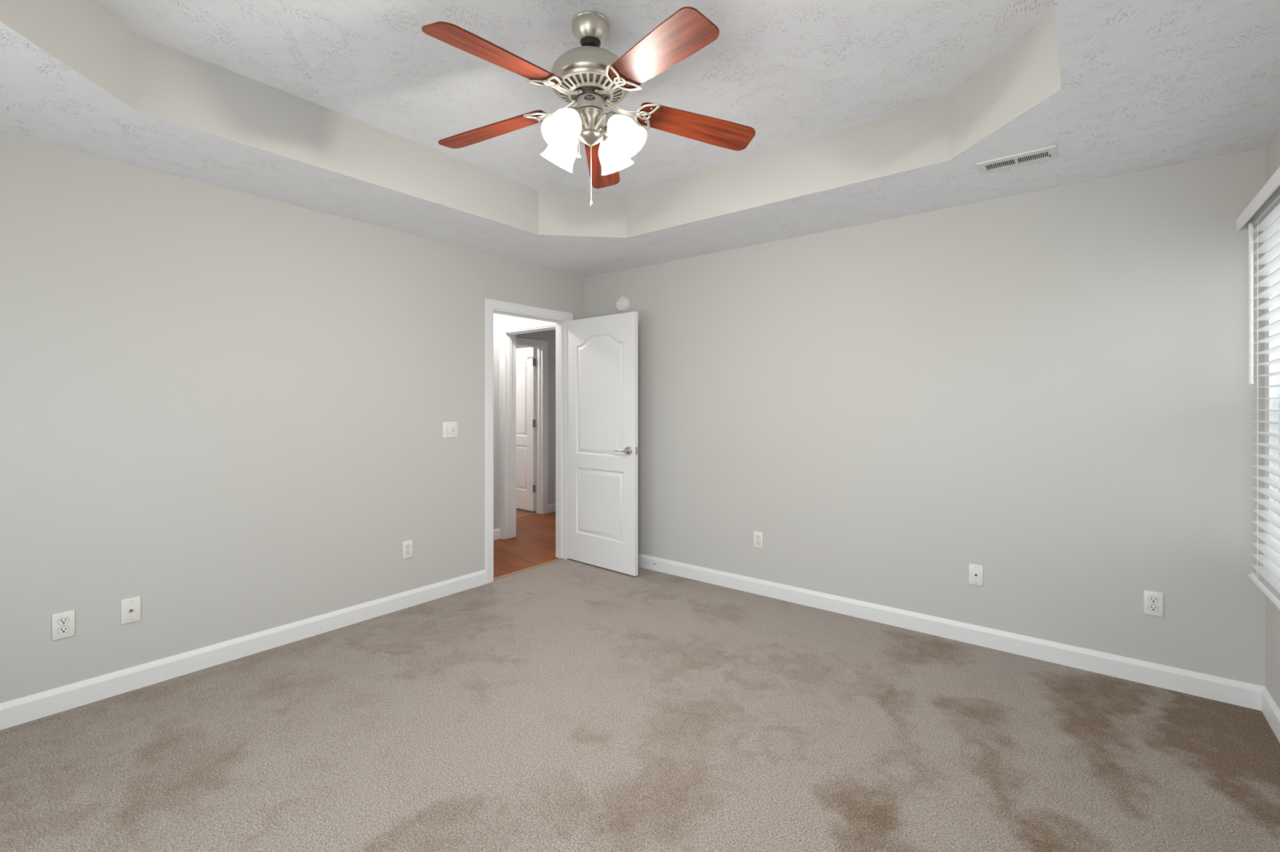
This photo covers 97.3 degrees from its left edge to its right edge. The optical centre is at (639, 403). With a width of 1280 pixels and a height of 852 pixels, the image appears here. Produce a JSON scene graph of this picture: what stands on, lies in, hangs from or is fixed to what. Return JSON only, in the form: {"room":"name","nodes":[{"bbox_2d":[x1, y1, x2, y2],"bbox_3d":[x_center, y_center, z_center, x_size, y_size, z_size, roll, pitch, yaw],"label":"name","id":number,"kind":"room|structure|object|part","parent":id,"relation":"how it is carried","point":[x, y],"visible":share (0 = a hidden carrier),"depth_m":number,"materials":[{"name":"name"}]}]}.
{"room":"empty bedroom","nodes":[
{"label":"empty bedroom","id":0,"kind":"room"},
{"bbox_2d":[0,132,584,703],"bbox_3d":[-1.880,-0.088,3.320,0.110,2.840,4.330,0,0,38],"label":"wall","id":1,"kind":"structure","parent":0,"point":[224,410],"depth_m":2.86,"materials":[{"name":"grey paint"}]},
{"bbox_2d":[52,609,75,640],"bbox_3d":[-2.500,0.963,2.444,0.008,0.114,0.070,0,0,38],"label":"wall outlet","id":2,"kind":"object","parent":1,"relation":"attached to","point":[63,623],"visible":1,"depth_m":2.44,"materials":[{"name":"white plastic"}]},
{"bbox_2d":[57,626,69,634],"bbox_3d":[-2.498,0.983,2.443,0.001,0.030,0.036,0,0,38],"label":"receptacle","id":3,"kind":"object","parent":2,"relation":"attached to","point":[61,629],"depth_m":2.44,"materials":[{"name":"white plastic"}]},
{"bbox_2d":[57,617,69,625],"bbox_3d":[-2.498,0.944,2.443,0.001,0.030,0.036,0,0,38],"label":"receptacle","id":4,"kind":"object","parent":2,"relation":"attached to","point":[61,620],"depth_m":2.44,"materials":[{"name":"white plastic"}]},
{"bbox_2d":[120,595,141,624],"bbox_3d":[-2.360,0.962,2.614,0.017,0.114,0.070,0,0,38],"label":"cable jack","id":5,"kind":"object","parent":1,"relation":"attached to","point":[131,608],"visible":1,"depth_m":2.62,"materials":[{"name":"white plastic"}]},
{"bbox_2d":[0,569,485,730],"bbox_3d":[-2.123,1.280,2.915,0.014,0.104,3.174,0,0,38],"label":"baseboard","id":6,"kind":"structure","parent":1,"relation":"attached to","point":[19,711],"depth_m":2.84,"materials":[{"name":"white paint"}]},
{"bbox_2d":[402,539,413,559],"bbox_3d":[-1.517,0.956,3.682,0.008,0.114,0.070,0,0,38],"label":"wall outlet","id":7,"kind":"object","parent":1,"relation":"attached to","point":[407,546],"visible":1,"depth_m":3.68,"materials":[{"name":"white plastic"}]},
{"bbox_2d":[405,550,410,555],"bbox_3d":[-1.515,0.976,3.681,0.003,0.030,0.036,0,0,38],"label":"receptacle","id":8,"kind":"object","parent":7,"relation":"attached to","point":[407,552],"depth_m":3.68,"materials":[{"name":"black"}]},
{"bbox_2d":[405,543,410,549],"bbox_3d":[-1.515,0.937,3.681,0.003,0.030,0.036,0,0,38],"label":"receptacle","id":9,"kind":"object","parent":7,"relation":"attached to","point":[407,545],"depth_m":3.68,"materials":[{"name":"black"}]},
{"bbox_2d":[442,421,457,438],"bbox_3d":[-1.319,0.186,3.925,0.018,0.114,0.116,0,0,38],"label":"light switch","id":10,"kind":"object","parent":1,"relation":"attached to","point":[449,429],"visible":1,"depth_m":3.92,"materials":[{"name":"white plastic"}]},
{"bbox_2d":[484,298,573,584],"bbox_3d":[-0.907,0.280,4.542,0.138,2.104,0.897,0,0,38],"label":"door frame","id":11,"kind":"structure","parent":1,"relation":"attached to","point":[560,318],"depth_m":4.37,"materials":[{"name":"white paint"}]},
{"bbox_2d":[566,311,638,576],"bbox_3d":[-0.335,0.311,4.542,0.792,2.018,0.104,0,0,41],"label":"door","id":12,"kind":"structure","parent":1,"relation":"in","point":[602,352],"depth_m":4.52,"materials":[{"name":"white paint"}]},
{"bbox_3d":[-0.102,0.365,4.317,0.066,0.066,0.053,0,0,41],"label":"handle","id":13,"kind":"part","parent":12,"relation":"part of","materials":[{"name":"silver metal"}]},
{"bbox_2d":[493,313,500,528],"bbox_3d":[-2.441,0.112,4.294,0.110,2.440,3.300,0,0,38],"label":"wall","id":14,"kind":"structure","parent":0,"point":[496,317],"depth_m":5.51,"materials":[{"name":"grey paint"}]},
{"bbox_2d":[493,528,500,540],"bbox_3d":[-2.397,1.280,4.250,0.014,0.104,3.284,0,0,38],"label":"baseboard","id":15,"kind":"structure","parent":14,"relation":"attached to","point":[496,531],"depth_m":5.50,"materials":[{"name":"white paint"}]},
{"bbox_2d":[500,315,538,326],"bbox_3d":[-1.013,0.112,5.341,1.045,2.440,0.115,0,0,38],"label":"wall","id":16,"kind":"structure","parent":0,"point":[505,320],"depth_m":5.44,"materials":[{"name":"grey paint"}]},
{"bbox_2d":[499,320,555,539],"bbox_3d":[-0.982,0.288,5.319,0.904,2.088,0.151,0,0,38],"label":"door frame","id":17,"kind":"structure","parent":16,"relation":"attached to","point":[508,333],"depth_m":5.53,"materials":[{"name":"white paint"}]},
{"bbox_2d":[515,346,529,348],"bbox_3d":[-1.910,0.112,6.937,2.345,2.440,3.500,0,0,38],"label":"wall","id":18,"kind":"structure","parent":0,"point":[517,347],"depth_m":8.73,"materials":[{"name":"grey paint"}]},
{"bbox_2d":[0,0,1061,238],"bbox_3d":[-0.210,-1.254,2.066,2.755,0.293,2.833,0,0,38],"label":"tray ceiling side","id":19,"kind":"structure","parent":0,"point":[153,78],"depth_m":2.65,"materials":[{"name":"grey paint"}]},
{"bbox_2d":[515,329,555,504],"bbox_3d":[-1.099,0.112,6.942,0.110,2.440,2.285,0,0,38],"label":"wall","id":20,"kind":"structure","parent":0,"point":[549,336],"depth_m":6.88,"materials":[{"name":"grey paint"}]},
{"bbox_2d":[515,346,535,511],"bbox_3d":[-1.590,0.314,7.038,0.772,1.985,0.102,0,0,39],"label":"door","id":21,"kind":"structure","parent":20,"relation":"in","point":[525,357],"depth_m":6.91,"materials":[{"name":"white paint"}]},
{"bbox_2d":[515,337,547,514],"bbox_3d":[-1.456,0.290,6.491,0.141,2.084,0.933,0,0,38],"label":"door frame","id":22,"kind":"structure","parent":20,"relation":"attached to","point":[541,346],"depth_m":6.78,"materials":[{"name":"white paint"}]},
{"bbox_2d":[547,502,555,513],"bbox_3d":[-0.729,1.280,7.309,0.014,0.104,1.249,0,0,38],"label":"baseboard","id":23,"kind":"structure","parent":20,"relation":"attached to","point":[552,507],"depth_m":6.87,"materials":[{"name":"white paint"}]},
{"bbox_2d":[0,507,1279,851],"bbox_3d":[-0.819,1.357,4.016,7.486,0.050,6.520,0,0,38],"label":"floor","id":24,"kind":"structure","parent":0,"point":[562,705],"depth_m":2.20,"materials":[{"name":"carpet"}]},
{"bbox_2d":[493,558,563,579],"bbox_3d":[-0.900,1.334,4.537,0.028,0.016,0.765,0,0,38],"label":"threshold","id":25,"kind":"object","parent":24,"relation":"on","point":[558,558],"visible":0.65,"depth_m":4.52,"materials":[{"name":"brown wood"}]},
{"bbox_2d":[0,0,1279,277],"bbox_3d":[-0.203,-1.308,2.058,4.086,0.400,4.220,0,0,38],"label":"ceiling","id":26,"kind":"structure","parent":0,"point":[1146,84],"depth_m":2.31,"materials":[{"name":"white paint"}]},
{"bbox_2d":[422,6,755,207],"bbox_3d":[-0.134,-1.061,2.094,1.205,0.679,1.263,0,0,-16],"label":"ceiling fan","id":27,"kind":"object","parent":26,"relation":"hanging from","point":[590,77],"visible":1,"depth_m":2.02,"materials":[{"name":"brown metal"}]},
{"bbox_3d":[-0.439,-1.075,1.751,0.134,0.036,0.470,0,6,38],"label":"blade","id":28,"kind":"part","parent":27,"relation":"part of","materials":[{"name":"brown wood"}]},
{"bbox_3d":[-0.575,-1.075,2.223,0.470,0.036,0.134,-6,-2,20],"label":"blade","id":29,"kind":"part","parent":27,"relation":"part of","materials":[{"name":"brown wood"}]},
{"bbox_3d":[-0.308,-0.959,2.164,0.148,0.153,0.138,0,0,38],"label":"lamp shade","id":30,"kind":"part","parent":27,"relation":"part of","materials":[{"name":"white glass"}]},
{"bbox_3d":[-0.266,-0.959,1.955,0.138,0.153,0.148,0,0,38],"label":"lamp shade","id":31,"kind":"part","parent":27,"relation":"part of","materials":[{"name":"white glass"}]},
{"bbox_2d":[565,106,581,124],"bbox_3d":[-0.237,-1.024,2.000,0.061,0.055,0.059,0,0,38],"label":"light bulb","id":32,"kind":"object","parent":27,"relation":"attached to","point":[570,119],"depth_m":2.00,"materials":[{"name":"white glass"}]},
{"bbox_3d":[-0.212,-1.029,2.037,0.012,0.050,0.079,0,0,34],"label":"lamp arm","id":33,"kind":"part","parent":27,"relation":"part of","materials":[{"name":"silver metal"}]},
{"bbox_3d":[-0.153,-1.029,2.125,0.012,0.050,0.079,0,0,34],"label":"lamp arm","id":34,"kind":"part","parent":27,"relation":"part of","materials":[{"name":"silver metal"}]},
{"bbox_3d":[-0.136,-1.029,2.056,0.079,0.050,0.012,0,0,28],"label":"lamp arm","id":35,"kind":"part","parent":27,"relation":"part of","materials":[{"name":"silver metal"}]},
{"bbox_3d":[-0.169,-1.075,2.498,0.134,0.036,0.470,0,-6,2],"label":"blade","id":36,"kind":"part","parent":27,"relation":"part of","materials":[{"name":"brown wood"}]},
{"bbox_2d":[600,128,608,142],"bbox_3d":[-0.129,-1.024,2.162,0.061,0.055,0.059,0,0,38],"label":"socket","id":37,"kind":"object","parent":27,"relation":"attached to","point":[603,131],"depth_m":2.14,"materials":[{"name":"silver metal"}]},
{"bbox_3d":[-0.100,-0.959,2.206,0.138,0.153,0.148,0,0,38],"label":"lamp shade","id":38,"kind":"part","parent":27,"relation":"part of","materials":[{"name":"white glass"}]},
{"bbox_2d":[604,111,619,128],"bbox_3d":[-0.096,-1.024,2.036,0.059,0.055,0.061,0,0,38],"label":"light bulb","id":39,"kind":"object","parent":27,"relation":"attached to","point":[610,117],"depth_m":2.01,"materials":[{"name":"white glass"}]},
{"bbox_3d":[-0.047,-0.959,2.012,0.147,0.153,0.137,0,0,38],"label":"lamp shade","id":40,"kind":"part","parent":27,"relation":"part of","materials":[{"name":"white glass"}]},
{"bbox_3d":[0.052,-1.075,1.735,0.134,0.036,0.470,0,6,-34],"label":"blade","id":41,"kind":"part","parent":27,"relation":"part of","materials":[{"name":"brown wood"}]},
{"bbox_3d":[0.219,-1.075,2.197,0.470,0.036,0.134,6,-2,-16],"label":"blade","id":42,"kind":"part","parent":27,"relation":"part of","materials":[{"name":"brown wood"}]},
{"bbox_2d":[975,144,1057,174],"bbox_3d":[1.714,-1.099,2.567,0.300,0.016,0.150,0,0,38],"label":"ceiling vent","id":43,"kind":"object","parent":26,"relation":"in","point":[1050,153],"visible":1,"depth_m":2.55,"materials":[{"name":"white metal"}]},
{"bbox_2d":[584,147,1265,686],"bbox_3d":[1.147,-0.088,3.751,4.316,2.840,0.110,0,0,38],"label":"wall","id":44,"kind":"structure","parent":0,"point":[1048,391],"depth_m":3.07,"materials":[{"name":"grey paint"}]},
{"bbox_2d":[615,296,629,312],"bbox_3d":[-0.154,-0.823,4.686,0.134,0.134,0.043,0,0,38],"label":"smoke detector","id":45,"kind":"object","parent":44,"relation":"attached to","point":[622,304],"visible":1,"depth_m":4.67,"materials":[{"name":"white plastic"}]},
{"bbox_2d":[753,531,763,548],"bbox_3d":[0.824,0.955,3.932,0.070,0.114,0.008,0,0,38],"label":"wall outlet","id":46,"kind":"object","parent":44,"relation":"attached to","point":[757,536],"visible":1,"depth_m":3.93,"materials":[{"name":"white plastic"}]},
{"bbox_2d":[638,553,1266,711],"bbox_3d":[1.110,1.280,3.701,4.072,0.104,0.015,0,0,38],"label":"baseboard","id":47,"kind":"structure","parent":44,"relation":"attached to","point":[1231,691],"depth_m":3.04,"materials":[{"name":"white paint"}]},
{"bbox_2d":[968,563,983,586],"bbox_3d":[1.855,0.949,3.112,0.070,0.114,0.010,0,0,38],"label":"cable jack","id":48,"kind":"object","parent":44,"relation":"attached to","point":[975,571],"visible":1,"depth_m":3.11,"materials":[{"name":"white plastic"}]},
{"bbox_2d":[1143,590,1163,617],"bbox_3d":[2.425,0.947,2.662,0.070,0.114,0.008,0,0,38],"label":"wall outlet","id":49,"kind":"object","parent":44,"relation":"attached to","point":[1153,601],"visible":1,"depth_m":2.66,"materials":[{"name":"white plastic"}]},
{"bbox_2d":[1148,604,1158,611],"bbox_3d":[2.423,0.967,2.659,0.036,0.030,0.003,0,0,38],"label":"receptacle","id":50,"kind":"object","parent":49,"relation":"attached to","point":[1152,607],"depth_m":2.66,"materials":[{"name":"white plastic"}]},
{"bbox_2d":[1148,595,1158,603],"bbox_3d":[2.423,0.928,2.660,0.036,0.030,0.001,0,0,38],"label":"receptacle","id":51,"kind":"object","parent":49,"relation":"attached to","point":[1152,599],"depth_m":2.66,"materials":[{"name":"white plastic"}]},
{"bbox_2d":[1265,127,1279,709],"bbox_3d":[1.444,-0.088,0.751,0.120,2.840,4.220,0,0,38],"label":"wall","id":52,"kind":"structure","parent":0,"point":[1272,149],"depth_m":2.34,"materials":[{"name":"grey paint"}]},
{"bbox_2d":[1236,166,1279,609],"bbox_3d":[1.993,-0.028,1.625,0.093,1.533,1.992,0,0,38],"label":"window blind","id":53,"kind":"object","parent":52,"relation":"attached to","point":[1263,212],"visible":1,"depth_m":2.23,"materials":[{"name":"white plastic"}]},
{"bbox_3d":[2.515,-0.011,2.295,0.003,1.474,0.003,0,0,16],"label":"ladder cord","id":54,"kind":"part","parent":53,"relation":"part of","materials":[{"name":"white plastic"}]},
{"bbox_3d":[2.007,0.728,1.620,0.059,0.020,1.952,0,0,38],"label":"rail","id":55,"kind":"part","parent":53,"relation":"part of","materials":[{"name":"white plastic"}]},
{"bbox_3d":[2.556,-0.011,2.262,0.003,1.474,0.003,0,0,16],"label":"ladder cord","id":56,"kind":"part","parent":53,"relation":"part of","materials":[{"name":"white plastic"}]},
{"bbox_2d":[1261,688,1279,742],"bbox_3d":[1.387,1.280,0.787,0.014,0.104,4.206,0,0,38],"label":"baseboard","id":57,"kind":"structure","parent":52,"relation":"attached to","point":[1269,708],"depth_m":2.32,"materials":[{"name":"white paint"}]},
{"bbox_2d":[1264,253,1279,544],"bbox_3d":[2.098,-0.033,1.649,0.043,1.510,1.932,0,0,38],"label":"window trim","id":58,"kind":"structure","parent":52,"relation":"in","point":[1269,404],"depth_m":2.36,"materials":[{"name":"white paint"}]}
]}

